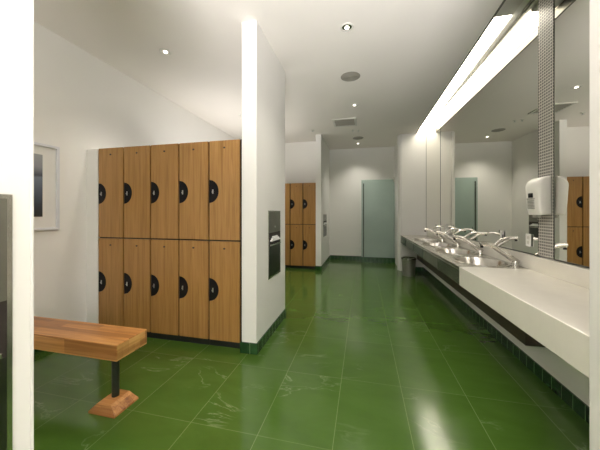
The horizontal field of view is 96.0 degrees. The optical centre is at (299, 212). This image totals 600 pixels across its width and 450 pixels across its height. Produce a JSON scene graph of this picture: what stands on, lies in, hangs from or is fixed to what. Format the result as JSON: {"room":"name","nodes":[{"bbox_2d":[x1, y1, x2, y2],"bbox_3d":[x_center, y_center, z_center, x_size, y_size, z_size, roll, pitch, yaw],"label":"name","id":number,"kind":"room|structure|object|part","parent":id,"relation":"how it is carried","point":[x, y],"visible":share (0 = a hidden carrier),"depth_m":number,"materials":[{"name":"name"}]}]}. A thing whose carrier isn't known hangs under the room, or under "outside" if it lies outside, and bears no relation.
{"room":"changing room","nodes":[
{"label":"changing room","id":0,"kind":"room"},
{"bbox_2d":[0,0,29,449],"bbox_3d":[-0.991,-0.240,0.286,0.120,3.080,1.106,0,0,13],"label":"wall","id":1,"kind":"structure","parent":0,"point":[14,14],"depth_m":0.78,"materials":[{"name":"paint"}]},
{"bbox_2d":[0,194,12,449],"bbox_3d":[-0.864,0.374,0.514,0.024,0.852,0.508,0,0,13],"label":"dispenser","id":2,"kind":"object","parent":1,"relation":"attached to","point":[6,200],"visible":1,"depth_m":0.75,"materials":[{"name":"silver metal"}]},
{"bbox_3d":[-0.873,0.594,0.516,0.004,0.388,0.484,0,0,13],"label":"waste door","id":3,"kind":"part","parent":2,"relation":"part of","materials":[{"name":"metal"}]},
{"bbox_3d":[-0.873,0.101,0.516,0.005,0.283,0.484,0,0,13],"label":"door","id":4,"kind":"part","parent":2,"relation":"part of","materials":[{"name":"grey metal"}]},
{"bbox_2d":[30,0,33,449],"bbox_3d":[-0.819,-0.240,0.815,0.034,3.080,0.007,0,0,13],"label":"trim","id":5,"kind":"structure","parent":1,"relation":"attached to","point":[31,1],"depth_m":0.81,"materials":[{"name":"paint"}]},
{"bbox_2d":[34,21,236,321],"bbox_3d":[-2.379,-0.240,3.225,0.160,3.080,10.400,0,0,13],"label":"wall","id":6,"kind":"structure","parent":0,"point":[82,102],"depth_m":2.87,"materials":[{"name":"paint"}]},
{"bbox_2d":[34,142,59,230],"bbox_3d":[-2.496,-0.245,2.305,0.030,0.820,0.795,0,0,13],"label":"framed picture","id":7,"kind":"object","parent":6,"relation":"attached to","point":[46,157],"visible":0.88,"depth_m":2.59,"materials":[{"name":"white paint"}]},
{"bbox_2d":[34,153,42,216],"bbox_3d":[-2.499,-0.258,2.296,0.004,0.585,0.535,0,0,13],"label":"print","id":8,"kind":"object","parent":7,"relation":"attached to","point":[38,157],"depth_m":2.52},
{"bbox_2d":[86,149,99,323],"bbox_3d":[-2.228,0.300,3.176,0.158,2.000,0.446,0,0,13],"label":"trim","id":9,"kind":"structure","parent":6,"relation":"attached to","point":[92,155],"depth_m":2.96,"materials":[{"name":"paint"}]},
{"bbox_2d":[242,20,284,342],"bbox_3d":[-0.366,-0.240,2.961,0.148,3.080,0.940,0,0,13],"label":"wall pillar","id":10,"kind":"structure","parent":0,"point":[263,75],"depth_m":2.58,"materials":[{"name":"paint"}]},
{"bbox_2d":[240,308,285,354],"bbox_3d":[-0.365,1.250,2.960,0.170,0.100,0.964,0,0,13],"label":"baseboard","id":11,"kind":"structure","parent":10,"relation":"attached to","point":[245,347],"depth_m":2.58,"materials":[{"name":"green tile"}]},
{"bbox_2d":[268,211,280,279],"bbox_3d":[-0.272,0.333,2.985,0.024,0.715,0.410,0,0,13],"label":"dispenser","id":12,"kind":"object","parent":10,"relation":"attached to","point":[274,238],"visible":1,"depth_m":2.95,"materials":[{"name":"silver metal"}]},
{"bbox_3d":[-0.281,0.516,2.987,0.004,0.324,0.386,0,0,13],"label":"waste door","id":13,"kind":"part","parent":12,"relation":"part of","materials":[{"name":"metal"}]},
{"bbox_3d":[-0.281,0.098,2.987,0.005,0.223,0.386,0,0,13],"label":"door","id":14,"kind":"part","parent":12,"relation":"part of","materials":[{"name":"grey metal"}]},
{"bbox_2d":[34,0,502,149],"bbox_3d":[-0.081,-1.870,2.689,4.880,0.180,10.400,0,0,13],"label":"ceiling","id":15,"kind":"structure","parent":0,"point":[405,54],"depth_m":2.92,"materials":[{"name":"paint"}]},
{"bbox_2d":[159,48,171,54],"bbox_3d":[-1.483,-1.773,2.975,0.124,0.014,0.124,0,0,13],"label":"recessed light","id":16,"kind":"object","parent":15,"relation":"in","point":[165,51],"visible":1,"depth_m":2.97,"materials":[{"name":"white metal"}]},
{"bbox_2d":[332,117,356,126],"bbox_3d":[0.880,-1.770,5.288,0.450,0.018,0.450,0,0,13],"label":"ceiling vent","id":17,"kind":"object","parent":15,"relation":"in","point":[343,122],"visible":1,"depth_m":5.26,"materials":[{"name":"grey metal"}]},
{"bbox_2d":[340,23,353,31],"bbox_3d":[0.449,-1.773,2.586,0.124,0.014,0.124,0,0,13],"label":"recessed light","id":18,"kind":"object","parent":15,"relation":"in","point":[346,27],"visible":1,"depth_m":2.58,"materials":[{"name":"beige metal"}]},
{"bbox_2d":[341,72,359,81],"bbox_3d":[0.658,-1.776,3.523,0.250,0.006,0.250,0,0,13],"label":"ceiling speaker","id":19,"kind":"object","parent":15,"relation":"attached to","point":[348,76],"visible":1,"depth_m":3.51,"materials":[{"name":"grey metal"}]},
{"bbox_2d":[416,0,529,132],"bbox_3d":[2.135,-1.841,3.486,0.285,0.138,5.120,0,0,13],"label":"light","id":20,"kind":"object","parent":15,"relation":"attached to","point":[508,11],"visible":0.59,"depth_m":3.04,"materials":[{"name":"beige plastic"}]},
{"bbox_2d":[419,109,440,129],"bbox_3d":[2.566,-1.855,5.408,0.180,0.018,1.160,0,0,13],"label":"diffuser","id":21,"kind":"object","parent":20,"relation":"attached to","point":[434,113],"depth_m":5.27,"materials":[{"name":"beige plastic"}]},
{"bbox_2d":[433,77,464,109],"bbox_3d":[2.299,-1.855,4.264,0.180,0.018,1.150,0,0,13],"label":"diffuser","id":22,"kind":"object","parent":20,"relation":"attached to","point":[457,82],"depth_m":4.14,"materials":[{"name":"beige plastic"}]},
{"bbox_2d":[454,15,511,77],"bbox_3d":[2.032,-1.855,3.120,0.180,0.018,1.160,0,0,13],"label":"diffuser","id":23,"kind":"object","parent":20,"relation":"attached to","point":[497,24],"depth_m":2.96,"materials":[{"name":"beige plastic"}]},
{"bbox_3d":[1.717,-1.855,1.771,0.180,0.018,1.570,0,0,13],"label":"blank panel","id":24,"kind":"part","parent":20,"relation":"part of","materials":[{"name":"grey metal"}]},
{"bbox_2d":[285,141,315,182],"bbox_3d":[-0.446,-0.240,6.923,1.925,3.080,0.080,0,0,13],"label":"wall","id":25,"kind":"structure","parent":0,"point":[300,157],"depth_m":6.77,"materials":[{"name":"paint"}]},
{"bbox_2d":[34,259,588,449],"bbox_3d":[-0.081,1.330,2.689,4.880,0.060,10.400,0,0,13],"label":"floor","id":26,"kind":"structure","parent":0,"point":[363,355],"depth_m":1.99,"materials":[{"name":"green tile"}]},
{"bbox_2d":[34,316,146,418],"bbox_3d":[-1.783,1.070,1.982,1.326,0.460,0.260,0,0,13],"label":"bench","id":27,"kind":"object","parent":26,"relation":"on","point":[112,343],"visible":0.62,"depth_m":1.83,"materials":[{"name":"brown wood"}]},
{"bbox_3d":[-1.782,0.894,1.987,1.326,0.108,0.250,0,0,13],"label":"seat","id":28,"kind":"part","parent":27,"relation":"part of","materials":[{"name":"brown wood"}]},
{"bbox_3d":[-1.251,1.109,1.832,0.045,0.322,0.045,0,0,13],"label":"leg","id":29,"kind":"part","parent":27,"relation":"part of","materials":[{"name":"paint"}]},
{"bbox_2d":[99,147,124,325],"bbox_3d":[-1.988,0.300,3.114,0.333,2.000,0.458,0,0,13],"label":"locker","id":30,"kind":"object","parent":26,"relation":"on","point":[111,160],"visible":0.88,"depth_m":2.90,"materials":[{"name":"brown wood"}]},
{"bbox_3d":[-2.031,0.752,2.908,0.317,0.956,0.020,0,0,13],"label":"door","id":31,"kind":"part","parent":30,"relation":"part of","materials":[{"name":"brown wood"}]},
{"bbox_3d":[-2.031,-0.219,2.908,0.317,0.958,0.020,0,0,13],"label":"door","id":32,"kind":"part","parent":30,"relation":"part of","materials":[{"name":"brown wood"}]},
{"bbox_2d":[124,145,151,337],"bbox_3d":[-1.661,0.300,3.038,0.333,2.000,0.458,0,0,13],"label":"locker","id":33,"kind":"object","parent":26,"relation":"on","point":[137,159],"visible":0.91,"depth_m":2.82,"materials":[{"name":"brown wood"}]},
{"bbox_3d":[-1.704,0.752,2.831,0.317,0.956,0.020,0,0,13],"label":"door","id":34,"kind":"part","parent":33,"relation":"part of","materials":[{"name":"brown wood"}]},
{"bbox_3d":[-1.704,-0.219,2.831,0.317,0.958,0.020,0,0,13],"label":"door","id":35,"kind":"part","parent":33,"relation":"part of","materials":[{"name":"brown wood"}]},
{"bbox_2d":[151,143,179,340],"bbox_3d":[-1.334,0.300,2.962,0.333,2.000,0.458,0,0,13],"label":"locker","id":36,"kind":"object","parent":26,"relation":"on","point":[165,239],"visible":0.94,"depth_m":2.75,"materials":[{"name":"brown wood"}]},
{"bbox_3d":[-1.377,0.752,2.755,0.317,0.956,0.020,0,0,13],"label":"door","id":37,"kind":"part","parent":36,"relation":"part of","materials":[{"name":"brown wood"}]},
{"bbox_3d":[-1.377,-0.219,2.755,0.317,0.958,0.020,0,0,13],"label":"door","id":38,"kind":"part","parent":36,"relation":"part of","materials":[{"name":"brown wood"}]},
{"bbox_2d":[179,141,209,344],"bbox_3d":[-1.008,0.300,2.885,0.333,2.000,0.458,0,0,13],"label":"locker","id":39,"kind":"object","parent":26,"relation":"on","point":[194,157],"visible":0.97,"depth_m":2.67,"materials":[{"name":"brown wood"}]},
{"bbox_3d":[-1.051,0.752,2.679,0.317,0.956,0.020,0,0,13],"label":"door","id":40,"kind":"part","parent":39,"relation":"part of","materials":[{"name":"brown wood"}]},
{"bbox_3d":[-1.051,-0.219,2.679,0.317,0.958,0.020,0,0,13],"label":"door","id":41,"kind":"part","parent":39,"relation":"part of","materials":[{"name":"brown wood"}]},
{"bbox_2d":[209,139,240,348],"bbox_3d":[-0.681,0.300,2.809,0.333,2.000,0.458,0,0,13],"label":"locker","id":42,"kind":"object","parent":26,"relation":"on","point":[225,155],"visible":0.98,"depth_m":2.59,"materials":[{"name":"brown wood"}]},
{"bbox_3d":[-0.724,0.752,2.603,0.317,0.956,0.020,0,0,13],"label":"door","id":43,"kind":"part","parent":42,"relation":"part of","materials":[{"name":"brown wood"}]},
{"bbox_3d":[-0.724,-0.219,2.603,0.317,0.958,0.020,0,0,13],"label":"door","id":44,"kind":"part","parent":42,"relation":"part of","materials":[{"name":"brown wood"}]},
{"bbox_2d":[241,139,241,340],"bbox_3d":[-0.501,0.300,2.776,0.030,2.000,0.440,0,0,13],"label":"trim","id":45,"kind":"structure","parent":26,"relation":"on","point":[241,139],"depth_m":2.56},
{"bbox_2d":[285,183,289,267],"bbox_3d":[-0.340,0.300,6.611,0.308,2.000,0.458,0,0,13],"label":"locker","id":46,"kind":"object","parent":26,"relation":"on","point":[287,185],"visible":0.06,"depth_m":6.37,"materials":[{"name":"brown wood"}]},
{"bbox_3d":[-0.383,0.752,6.404,0.292,0.956,0.020,0,0,13],"label":"door","id":47,"kind":"part","parent":46,"relation":"part of","materials":[{"name":"brown wood"}]},
{"bbox_3d":[-0.383,-0.219,6.404,0.292,0.958,0.020,0,0,13],"label":"door","id":48,"kind":"part","parent":46,"relation":"part of","materials":[{"name":"brown wood"}]},
{"bbox_2d":[290,183,302,268],"bbox_3d":[-0.038,0.300,6.541,0.308,2.000,0.458,0,0,13],"label":"locker","id":49,"kind":"object","parent":26,"relation":"on","point":[296,189],"visible":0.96,"depth_m":6.33,"materials":[{"name":"brown wood"}]},
{"bbox_3d":[-0.081,0.752,6.334,0.292,0.956,0.020,0,0,13],"label":"door","id":50,"kind":"part","parent":49,"relation":"part of","materials":[{"name":"brown wood"}]},
{"bbox_3d":[-0.081,-0.219,6.334,0.292,0.958,0.020,0,0,13],"label":"door","id":51,"kind":"part","parent":49,"relation":"part of","materials":[{"name":"brown wood"}]},
{"bbox_2d":[303,183,315,268],"bbox_3d":[0.264,0.300,6.470,0.308,2.000,0.458,0,0,13],"label":"locker","id":52,"kind":"object","parent":26,"relation":"on","point":[309,189],"visible":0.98,"depth_m":6.25,"materials":[{"name":"brown wood"}]},
{"bbox_3d":[0.221,0.752,6.264,0.292,0.956,0.020,0,0,13],"label":"door","id":53,"kind":"part","parent":52,"relation":"part of","materials":[{"name":"brown wood"}]},
{"bbox_3d":[0.221,-0.219,6.264,0.292,0.958,0.020,0,0,13],"label":"door","id":54,"kind":"part","parent":52,"relation":"part of","materials":[{"name":"brown wood"}]},
{"bbox_2d":[361,177,394,263],"bbox_3d":[2.035,0.190,7.062,0.845,2.220,0.080,0,0,13],"label":"door","id":55,"kind":"structure","parent":26,"relation":"on","point":[377,196],"depth_m":7.05,"materials":[{"name":"paint"}]},
{"bbox_2d":[401,256,415,276],"bbox_3d":[2.260,1.114,5.613,0.296,0.372,0.296,0,0,13],"label":"waste bin","id":56,"kind":"object","parent":26,"relation":"on","point":[408,263],"visible":1,"depth_m":5.51,"materials":[{"name":"grey metal"}]},
{"bbox_2d":[394,133,426,266],"bbox_3d":[2.843,-0.240,6.550,0.940,3.080,1.150,0,0,13],"label":"wall pier","id":57,"kind":"object","parent":26,"relation":"on","point":[413,144],"visible":0.45,"depth_m":6.04,"materials":[{"name":"paint"}]},
{"bbox_2d":[397,135,398,269],"bbox_3d":[2.247,-0.230,6.166,0.045,3.060,0.090,0,0,13],"label":"trim","id":58,"kind":"structure","parent":57,"relation":"attached to","point":[398,135],"depth_m":6.12,"materials":[{"name":"paint"}]},
{"bbox_2d":[399,134,401,270],"bbox_3d":[2.266,-0.230,6.071,0.055,3.060,0.045,0,0,13],"label":"trim","id":59,"kind":"structure","parent":57,"relation":"attached to","point":[400,136],"depth_m":6.05,"materials":[{"name":"paint"}]},
{"bbox_2d":[415,267,422,271],"bbox_3d":[2.555,1.250,6.020,0.451,0.100,0.014,0,0,13],"label":"baseboard","id":60,"kind":"object","parent":57,"relation":"attached to","point":[419,269],"depth_m":5.99,"materials":[{"name":"green tile"}]},
{"bbox_2d":[316,134,328,265],"bbox_3d":[0.594,-0.240,6.870,0.125,3.080,1.550,0,0,13],"label":"wall","id":61,"kind":"structure","parent":0,"point":[322,150],"depth_m":6.15,"materials":[{"name":"paint"}]},
{"bbox_2d":[315,256,329,270],"bbox_3d":[0.592,1.250,6.859,0.149,0.100,1.552,0,0,13],"label":"baseboard","id":62,"kind":"structure","parent":61,"relation":"attached to","point":[319,268],"depth_m":6.22,"materials":[{"name":"green tile"}]},
{"bbox_2d":[323,214,326,236],"bbox_3d":[0.626,0.305,6.678,0.024,0.550,0.610,0,0,13],"label":"dispenser","id":63,"kind":"object","parent":61,"relation":"attached to","point":[324,215],"visible":1,"depth_m":6.60,"materials":[{"name":"silver metal"}]},
{"bbox_3d":[0.616,0.445,6.680,0.004,0.246,0.586,0,0,13],"label":"waste door","id":64,"kind":"part","parent":63,"relation":"part of","materials":[{"name":"metal"}]},
{"bbox_2d":[329,146,393,255],"bbox_3d":[1.144,-0.240,7.588,4.720,3.080,0.100,0,0,13],"label":"wall","id":65,"kind":"structure","parent":0,"point":[347,167],"depth_m":7.48,"materials":[{"name":"paint"}]},
{"bbox_2d":[330,255,360,259],"bbox_3d":[1.669,1.242,7.407,1.695,0.115,0.015,0,0,13],"label":"baseboard","id":66,"kind":"structure","parent":65,"relation":"attached to","point":[338,257],"depth_m":7.50,"materials":[{"name":"green tile"}]},
{"bbox_2d":[424,265,588,405],"bbox_3d":[2.235,0.984,3.462,0.092,0.632,5.140,0,0,12],"label":"wall","id":67,"kind":"structure","parent":0,"point":[566,374],"depth_m":2.00,"materials":[{"name":"paint"}]},
{"bbox_2d":[417,255,544,346],"bbox_3d":[2.241,0.845,4.033,0.140,0.360,4.018,0,0,12],"label":"enclosure","id":68,"kind":"object","parent":67,"relation":"attached to","point":[527,340],"visible":0.34,"depth_m":2.66,"materials":[{"name":"brown laminate"}]},
{"bbox_2d":[400,235,588,377],"bbox_3d":[1.986,0.579,3.517,0.572,0.170,5.136,0,0,12],"label":"countertop","id":69,"kind":"structure","parent":67,"relation":"on","point":[554,312],"depth_m":1.66,"materials":[{"name":"stone"}]},
{"bbox_3d":[2.191,0.590,5.711,0.020,0.148,0.748,0,0,12],"label":"apron panel","id":70,"kind":"part","parent":69,"relation":"part of","materials":[{"name":"green laminate"}]},
{"bbox_3d":[2.032,0.590,4.986,0.020,0.148,0.724,0,0,12],"label":"apron panel","id":71,"kind":"part","parent":69,"relation":"part of","materials":[{"name":"grey laminate"}]},
{"bbox_3d":[1.875,0.590,4.273,0.020,0.148,0.724,0,0,12],"label":"apron panel","id":72,"kind":"part","parent":69,"relation":"part of","materials":[{"name":"green laminate"}]},
{"bbox_2d":[412,238,439,241],"bbox_3d":[2.314,0.572,4.950,0.482,0.173,0.588,0,0,12],"label":"sink basin","id":73,"kind":"object","parent":69,"relation":"in","point":[416,239],"visible":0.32,"depth_m":5.15,"materials":[{"name":"silver metal"}]},
{"bbox_3d":[1.719,0.590,3.560,0.020,0.148,0.724,0,0,12],"label":"apron panel","id":74,"kind":"part","parent":69,"relation":"part of","materials":[{"name":"grey laminate"}]},
{"bbox_2d":[424,226,444,241],"bbox_3d":[2.353,0.348,4.731,0.336,0.292,0.068,0,0,12],"label":"faucet","id":75,"kind":"object","parent":69,"relation":"on","point":[425,229],"visible":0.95,"depth_m":4.71,"materials":[{"name":"silver metal"}]},
{"bbox_3d":[2.353,0.374,4.731,0.336,0.209,0.052,0,0,12],"label":"spout","id":76,"kind":"part","parent":75,"relation":"part of","materials":[{"name":"silver metal"}]},
{"bbox_2d":[421,242,454,246],"bbox_3d":[2.154,0.572,4.217,0.482,0.173,0.588,0,0,12],"label":"sink basin","id":77,"kind":"object","parent":69,"relation":"in","point":[437,244],"visible":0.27,"depth_m":4.40,"materials":[{"name":"silver metal"}]},
{"bbox_3d":[1.562,0.590,2.847,0.020,0.148,0.725,0,0,12],"label":"apron panel","id":78,"kind":"part","parent":69,"relation":"part of","materials":[{"name":"green laminate"}]},
{"bbox_2d":[436,228,460,246],"bbox_3d":[2.192,0.348,3.999,0.336,0.292,0.068,0,0,12],"label":"faucet","id":79,"kind":"object","parent":69,"relation":"on","point":[445,234],"visible":0.99,"depth_m":3.98,"materials":[{"name":"silver metal"}]},
{"bbox_2d":[433,248,476,254],"bbox_3d":[1.993,0.572,3.485,0.482,0.173,0.588,0,0,12],"label":"sink basin","id":80,"kind":"object","parent":69,"relation":"in","point":[442,250],"visible":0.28,"depth_m":3.65,"materials":[{"name":"silver metal"}]},
{"bbox_2d":[453,230,483,254],"bbox_3d":[2.031,0.348,3.266,0.336,0.292,0.068,0,0,12],"label":"faucet","id":81,"kind":"object","parent":69,"relation":"on","point":[463,238],"visible":1,"depth_m":3.25,"materials":[{"name":"silver metal"}]},
{"bbox_3d":[2.031,0.374,3.266,0.336,0.209,0.052,0,0,12],"label":"spout","id":82,"kind":"part","parent":81,"relation":"part of","materials":[{"name":"silver metal"}]},
{"bbox_3d":[2.074,0.269,3.257,0.200,0.095,0.029,0,0,12],"label":"lever","id":83,"kind":"part","parent":81,"relation":"part of","materials":[{"name":"silver metal"}]},
{"bbox_2d":[452,256,510,266],"bbox_3d":[1.832,0.572,2.752,0.482,0.173,0.588,0,0,12],"label":"sink basin","id":84,"kind":"object","parent":69,"relation":"in","point":[471,260],"visible":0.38,"depth_m":2.91,"materials":[{"name":"silver metal"}]},
{"bbox_2d":[479,235,519,266],"bbox_3d":[1.870,0.348,2.534,0.336,0.292,0.068,0,0,12],"label":"faucet","id":85,"kind":"object","parent":69,"relation":"on","point":[515,262],"visible":1,"depth_m":2.51,"materials":[{"name":"silver metal"}]},
{"bbox_3d":[1.870,0.374,2.534,0.336,0.209,0.052,0,0,12],"label":"spout","id":86,"kind":"part","parent":85,"relation":"part of","materials":[{"name":"silver metal"}]},
{"bbox_3d":[1.913,0.269,2.524,0.200,0.095,0.029,0,0,12],"label":"lever","id":87,"kind":"part","parent":85,"relation":"part of","materials":[{"name":"silver metal"}]},
{"bbox_2d":[423,267,588,423],"bbox_3d":[2.182,1.251,3.469,0.017,0.098,5.130,0,0,12],"label":"baseboard","id":88,"kind":"structure","parent":67,"relation":"attached to","point":[565,394],"depth_m":2.27,"materials":[{"name":"green tile"}]},
{"bbox_2d":[485,0,588,268],"bbox_3d":[2.431,-0.310,3.419,0.286,3.220,5.140,0,0,12],"label":"wall","id":89,"kind":"structure","parent":0,"point":[527,5],"depth_m":2.48,"materials":[{"name":"paint"}]},
{"bbox_2d":[426,113,439,231],"bbox_3d":[2.683,-0.739,5.456,0.014,2.208,1.043,0,0,12],"label":"wall mirror","id":90,"kind":"object","parent":89,"relation":"attached to","point":[433,131],"visible":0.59,"depth_m":5.39,"materials":[{"name":"white mirror"}]},
{"bbox_2d":[440,0,538,255],"bbox_3d":[2.292,-0.739,3.605,0.015,2.208,2.737,0,0,12],"label":"wall mirror","id":91,"kind":"object","parent":89,"relation":"attached to","point":[489,129],"visible":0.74,"depth_m":2.94,"materials":[{"name":"white mirror"}]},
{"bbox_2d":[526,234,530,246],"bbox_3d":[2.024,0.240,2.393,0.009,0.110,0.072,0,0,12],"label":"power outlet","id":92,"kind":"object","parent":91,"relation":"attached to","point":[528,236],"visible":1,"depth_m":2.38,"materials":[{"name":"white plastic"}]},
{"bbox_2d":[427,231,588,288],"bbox_3d":[2.258,0.431,3.457,0.017,0.126,5.136,0,0,12],"label":"backsplash","id":93,"kind":"structure","parent":89,"relation":"attached to","point":[573,274],"depth_m":2.19,"materials":[{"name":"white stone"}]},
{"bbox_2d":[539,0,552,258],"bbox_3d":[1.990,-0.743,2.180,0.016,2.195,0.170,0,0,12],"label":"mosaic strip","id":94,"kind":"object","parent":89,"relation":"attached to","point":[545,6],"visible":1,"depth_m":2.17,"materials":[{"name":"grey tile"}]},
{"bbox_2d":[525,176,551,217],"bbox_3d":[1.931,-0.127,2.194,0.104,0.330,0.177,0,0,12],"label":"dryer","id":95,"kind":"object","parent":94,"relation":"attached to","point":[538,190],"visible":1,"depth_m":2.12,"materials":[{"name":"white plastic"}]},
{"bbox_3d":[1.980,-0.135,2.182,0.003,0.270,0.160,0,0,12],"label":"plate","id":96,"kind":"part","parent":95,"relation":"part of","materials":[{"name":"grey plastic"}]},
{"bbox_2d":[553,0,588,267],"bbox_3d":[1.852,-0.739,1.520,0.014,2.208,1.172,0,0,12],"label":"wall mirror","id":97,"kind":"object","parent":89,"relation":"attached to","point":[570,17],"visible":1,"depth_m":1.92,"materials":[{"name":"white mirror"}]},
{"bbox_2d":[589,0,599,449],"bbox_3d":[1.535,-0.240,0.802,0.874,3.080,0.360,0,0,13],"label":"wall pier","id":98,"kind":"object","parent":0,"point":[594,5],"visible":1,"depth_m":1.05,"materials":[{"name":"paint"}]}
]}

